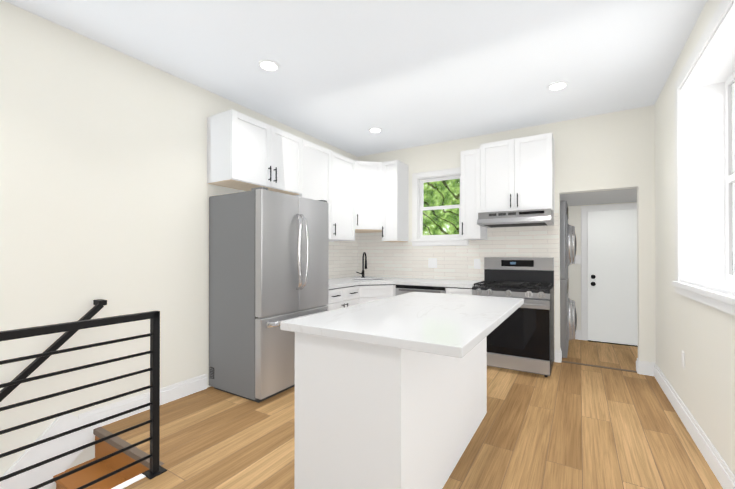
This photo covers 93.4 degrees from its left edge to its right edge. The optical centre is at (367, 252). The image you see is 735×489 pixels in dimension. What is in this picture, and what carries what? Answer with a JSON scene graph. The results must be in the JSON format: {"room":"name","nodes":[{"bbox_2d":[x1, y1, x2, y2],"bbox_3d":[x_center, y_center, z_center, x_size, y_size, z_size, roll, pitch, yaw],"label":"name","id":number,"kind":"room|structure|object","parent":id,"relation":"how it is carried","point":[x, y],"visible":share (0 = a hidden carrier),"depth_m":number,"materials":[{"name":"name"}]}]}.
{"room":"kitchen","nodes":[
{"label":"kitchen","id":0,"kind":"room"},
{"bbox_2d":[0,0,357,488],"bbox_3d":[-2.421,1.318,1.737,0.150,5.620,8.720,0,0,31],"label":"wall","id":1,"kind":"structure","parent":0,"point":[107,190],"depth_m":2.43,"materials":[{"name":"paint"}]},
{"bbox_2d":[0,411,94,488],"bbox_3d":[-2.619,2.384,1.242,0.021,2.691,2.802,0,0,31],"label":"trim","id":2,"kind":"structure","parent":1,"relation":"attached to","point":[46,451],"depth_m":2.21,"materials":[{"name":"white"}]},
{"bbox_2d":[0,299,106,401],"bbox_3d":[-2.486,1.486,1.395,0.091,2.319,2.429,0,0,31],"label":"handrail","id":3,"kind":"object","parent":1,"relation":"attached to","point":[36,363],"depth_m":2.16,"materials":[{"name":"black metal"}]},
{"bbox_2d":[78,374,206,427],"bbox_3d":[-1.710,1.168,2.744,0.015,0.130,0.940,0,0,31],"label":"baseboard","id":4,"kind":"structure","parent":1,"relation":"attached to","point":[173,392],"depth_m":2.67,"materials":[{"name":"white wood"}]},
{"bbox_2d":[207,110,382,240],"bbox_3d":[-0.545,-0.695,4.085,0.608,1.070,2.530,0,0,31],"label":"upper cabinet","id":5,"kind":"object","parent":1,"relation":"attached to","point":[246,153],"depth_m":3.58,"materials":[{"name":"white wood"}]},
{"bbox_2d":[329,233,356,278],"bbox_3d":[-0.567,0.030,4.625,0.006,0.654,1.590,0,0,31],"label":"backsplash","id":6,"kind":"structure","parent":1,"relation":"attached to","point":[342,254],"depth_m":4.98,"materials":[{"name":"tile"}]},
{"bbox_2d":[4,0,706,156],"bbox_3d":[-0.818,-1.558,0.684,4.000,0.120,8.870,0,0,31],"label":"ceiling","id":7,"kind":"structure","parent":0,"point":[401,74],"depth_m":2.60,"materials":[{"name":"paint"}]},
{"bbox_2d":[258,60,279,71],"bbox_3d":[-0.783,-1.483,2.755,0.169,0.006,0.169,0,0,25],"label":"recessed light","id":8,"kind":"object","parent":7,"relation":"in","point":[269,65],"depth_m":2.74,"materials":[{"name":"white plastic"}]},
{"bbox_2d":[368,128,381,132],"bbox_3d":[0.094,-1.475,4.188,0.169,0.006,0.169,0,0,25],"label":"recessed light","id":9,"kind":"object","parent":7,"relation":"in","point":[373,130],"depth_m":4.18,"materials":[{"name":"white plastic"}]},
{"bbox_2d":[547,81,568,90],"bbox_3d":[1.697,-1.481,3.090,0.169,0.006,0.169,0,0,25],"label":"recessed light","id":10,"kind":"object","parent":7,"relation":"in","point":[556,86],"depth_m":3.09,"materials":[{"name":"white plastic"}]},
{"bbox_2d":[102,339,722,488],"bbox_3d":[-0.450,1.300,1.252,3.720,0.150,9.950,0,0,31],"label":"floor","id":11,"kind":"structure","parent":0,"point":[568,426],"depth_m":2.32,"materials":[{"name":"brown wood"}]},
{"bbox_2d":[0,311,166,488],"bbox_3d":[-1.906,0.773,0.762,0.090,0.900,2.840,0,0,31],"label":"stair railing","id":12,"kind":"object","parent":11,"relation":"on","point":[155,470],"visible":1,"depth_m":1.71,"materials":[{"name":"black metal"}]},
{"bbox_2d":[93,427,159,467],"bbox_3d":[-1.562,1.380,2.222,0.810,0.303,0.045,0,0,31],"label":"trim","id":13,"kind":"structure","parent":11,"relation":"attached to","point":[119,443],"depth_m":2.21,"materials":[{"name":"brown"}]},
{"bbox_2d":[111,461,163,488],"bbox_3d":[-1.913,1.371,0.796,0.044,0.304,2.845,0,0,31],"label":"trim","id":14,"kind":"structure","parent":11,"relation":"attached to","point":[140,476],"depth_m":1.85,"materials":[{"name":"white wood"}]},
{"bbox_2d":[209,187,328,402],"bbox_3d":[-0.895,0.353,3.329,0.759,1.767,0.886,0,0,31],"label":"fridge","id":15,"kind":"object","parent":11,"relation":"on","point":[268,261],"visible":0.88,"depth_m":2.99,"materials":[{"name":"grey metal"}]},
{"bbox_2d":[328,292,359,310],"bbox_3d":[-0.535,0.818,4.085,0.618,0.845,0.687,0,0,31],"label":"base cabinet","id":16,"kind":"object","parent":11,"relation":"on","point":[337,300],"depth_m":3.91,"materials":[{"name":"white wood"}]},
{"bbox_2d":[329,276,482,295],"bbox_3d":[0.247,0.375,4.139,1.898,0.039,1.602,0,0,31],"label":"countertop","id":17,"kind":"structure","parent":16,"relation":"on","point":[386,286],"depth_m":4.24,"materials":[{"name":"white stone"}]},
{"bbox_2d":[357,252,366,275],"bbox_3d":[-0.064,0.177,4.914,0.214,0.365,0.168,0,0,31],"label":"faucet","id":18,"kind":"object","parent":17,"relation":"on","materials":[{"name":"black metal"}]},
{"bbox_2d":[360,296,392,303],"bbox_3d":[0.107,0.900,4.269,0.320,0.683,0.320,0,0,31],"label":"base cabinet","id":19,"kind":"object","parent":11,"relation":"on","point":[363,299],"depth_m":4.25,"materials":[{"name":"white wood"}]},
{"bbox_2d":[294,332,486,488],"bbox_3d":[0.265,0.807,2.184,0.609,0.847,1.501,0,0,31],"label":"kitchen island","id":20,"kind":"object","parent":11,"relation":"on","point":[390,392],"depth_m":1.57,"materials":[{"name":"painted wood"},{"name":"quartz"}]},
{"bbox_2d":[280,292,523,359],"bbox_3d":[0.375,0.362,2.151,0.895,0.040,1.615,0,0,31],"label":"island countertop","id":21,"kind":"structure","parent":20,"relation":"on","point":[433,324],"depth_m":1.70,"materials":[{"name":"white stone"}]},
{"bbox_2d":[395,284,445,295],"bbox_3d":[0.766,0.821,4.376,0.634,0.842,0.596,0,0,31],"label":"dishwasher","id":22,"kind":"object","parent":11,"relation":"on","point":[401,289],"visible":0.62,"depth_m":4.15,"materials":[{"name":"silver metal"}]},
{"bbox_2d":[456,288,471,294],"bbox_3d":[1.188,0.818,4.138,0.292,0.845,0.617,0,0,31],"label":"base cabinet","id":23,"kind":"object","parent":11,"relation":"on","point":[469,292],"depth_m":3.83,"materials":[{"name":"white wood"}]},
{"bbox_2d":[472,257,553,376],"bbox_3d":[1.604,0.649,3.808,0.752,1.180,0.728,0,0,31],"label":"range","id":24,"kind":"object","parent":11,"relation":"on","point":[521,338],"visible":0.92,"depth_m":3.55,"materials":[{"name":"silver metal"}]},
{"bbox_2d":[560,277,576,357],"bbox_3d":[2.221,0.780,4.460,0.814,0.925,0.675,0,0,31],"label":"washer","id":25,"kind":"object","parent":11,"relation":"on","point":[568,319],"visible":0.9,"depth_m":4.04,"materials":[{"name":"grey metal"}]},
{"bbox_2d":[560,201,576,278],"bbox_3d":[2.221,-0.145,4.465,0.814,0.915,0.675,0,0,31],"label":"dryer","id":26,"kind":"object","parent":25,"relation":"on","point":[568,244],"visible":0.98,"depth_m":4.05,"materials":[{"name":"grey metal"}]},
{"bbox_2d":[561,361,636,372],"bbox_3d":[2.493,1.236,3.755,0.710,0.006,0.050,0,0,31],"label":"threshold","id":27,"kind":"object","parent":11,"relation":"on","point":[599,366],"visible":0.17,"depth_m":3.74,"materials":[{"name":"brown wood"}]},
{"bbox_2d":[358,105,655,362],"bbox_3d":[1.336,-0.042,4.487,3.700,2.870,0.120,0,0,31],"label":"wall","id":28,"kind":"structure","parent":0,"point":[609,151],"depth_m":3.71,"materials":[{"name":"paint"}]},
{"bbox_2d":[371,162,382,229],"bbox_3d":[0.013,-0.769,4.671,0.290,0.912,0.290,0,0,31],"label":"upper cabinet","id":29,"kind":"object","parent":28,"relation":"attached to","point":[376,167],"depth_m":4.70,"materials":[{"name":"white wood"}]},
{"bbox_2d":[383,160,407,241],"bbox_3d":[0.385,-0.691,4.796,0.234,1.070,0.348,0,0,31],"label":"upper cabinet","id":30,"kind":"object","parent":28,"relation":"attached to","point":[395,173],"depth_m":4.67,"materials":[{"name":"white wood"}]},
{"bbox_2d":[412,168,467,245],"bbox_3d":[0.978,-0.594,4.676,0.778,1.005,0.135,0,0,31],"label":"window","id":31,"kind":"structure","parent":28,"relation":"in","point":[437,210],"depth_m":4.70,"materials":[{"name":"white glass"}]},
{"bbox_2d":[357,213,558,283],"bbox_3d":[1.007,-0.043,4.612,2.703,0.800,0.006,0,0,31],"label":"backsplash","id":32,"kind":"structure","parent":28,"relation":"attached to","point":[399,260],"depth_m":4.51,"materials":[{"name":"tile"}]},
{"bbox_2d":[429,259,436,266],"bbox_3d":[0.881,0.144,4.680,0.115,0.116,0.006,0,0,31],"label":"outlet","id":33,"kind":"object","parent":32,"relation":"attached to","point":[432,262],"depth_m":4.68,"materials":[{"name":"white plastic"}]},
{"bbox_2d":[474,259,479,267],"bbox_3d":[1.384,0.142,4.372,0.072,0.116,0.006,0,0,31],"label":"outlet","id":34,"kind":"object","parent":32,"relation":"attached to","point":[476,261],"depth_m":4.37,"materials":[{"name":"white plastic"}]},
{"bbox_2d":[461,146,486,239],"bbox_3d":[1.303,-0.684,4.234,0.230,1.050,0.348,0,0,31],"label":"upper cabinet","id":35,"kind":"object","parent":28,"relation":"attached to","point":[471,160],"depth_m":4.09,"materials":[{"name":"white wood"}]},
{"bbox_2d":[480,133,553,212],"bbox_3d":[1.716,-0.855,3.982,0.740,0.810,0.348,0,0,31],"label":"upper cabinet","id":36,"kind":"object","parent":28,"relation":"attached to","point":[518,173],"depth_m":3.81,"materials":[{"name":"white wood"}]},
{"bbox_2d":[477,208,553,227],"bbox_3d":[1.671,-0.377,3.905,0.738,0.143,0.503,0,0,31],"label":"range hood","id":37,"kind":"object","parent":36,"relation":"attached to","point":[532,217],"visible":1,"depth_m":3.72,"materials":[{"name":"silver metal"}]},
{"bbox_2d":[560,188,636,205],"bbox_3d":[2.692,-0.760,4.523,2.020,0.175,1.350,0,0,31],"label":"ceiling","id":38,"kind":"structure","parent":0,"point":[604,197],"depth_m":4.25,"materials":[{"name":"grey paint"}]},
{"bbox_2d":[568,202,636,339],"bbox_3d":[3.013,0.363,5.042,2.020,2.065,0.120,0,0,31],"label":"wall","id":39,"kind":"structure","parent":0,"point":[574,275],"depth_m":4.97,"materials":[{"name":"paint"}]},
{"bbox_2d":[575,256,580,263],"bbox_3d":[2.999,0.105,4.972,0.116,0.116,0.009,0,0,31],"label":"light switch","id":40,"kind":"object","parent":39,"relation":"attached to","point":[577,259],"visible":0.62,"depth_m":4.96,"materials":[{"name":"white plastic"}]},
{"bbox_2d":[581,203,637,346],"bbox_3d":[3.359,0.296,4.688,0.790,1.895,0.117,0,0,31],"label":"hall door","id":41,"kind":"structure","parent":39,"relation":"in","point":[609,239],"depth_m":4.74,"materials":[{"name":"white paint"}]},
{"bbox_2d":[655,0,734,475],"bbox_3d":[0.799,-0.068,-0.225,0.300,2.870,8.720,0,0,31],"label":"wall","id":42,"kind":"structure","parent":0,"point":[700,335],"depth_m":2.46,"materials":[{"name":"paint"}]},
{"bbox_2d":[682,351,684,368],"bbox_3d":[2.305,0.782,2.530,0.007,0.116,0.072,0,0,31],"label":"outlet","id":43,"kind":"object","parent":42,"relation":"attached to","point":[683,359],"visible":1,"depth_m":2.51,"materials":[{"name":"white plastic"}]},
{"bbox_2d":[649,362,734,488],"bbox_3d":[0.623,1.153,-0.194,0.040,0.130,8.600,0,0,31],"label":"baseboard","id":44,"kind":"structure","parent":42,"relation":"attached to","point":[721,470],"depth_m":2.19,"materials":[{"name":"white wood"}]},
{"bbox_2d":[672,0,734,315],"bbox_3d":[2.102,-0.496,1.970,0.315,1.600,1.460,0,0,31],"label":"window","id":45,"kind":"structure","parent":42,"relation":"in","point":[705,157],"depth_m":2.47,"materials":[{"name":"white"}]},
{"bbox_3d":[-2.230,2.749,0.979,0.960,2.750,3.080,0,0,31],"label":"wall","id":46,"kind":"structure","parent":0,"visible":0},
{"bbox_2d":[53,436,148,488],"bbox_3d":[-2.168,2.683,1.196,0.834,2.844,2.403,0,0,31],"label":"stairs","id":47,"kind":"structure","parent":46,"relation":"attached to","point":[78,479],"depth_m":2.22,"materials":[{"name":"brown wood"}]}
]}

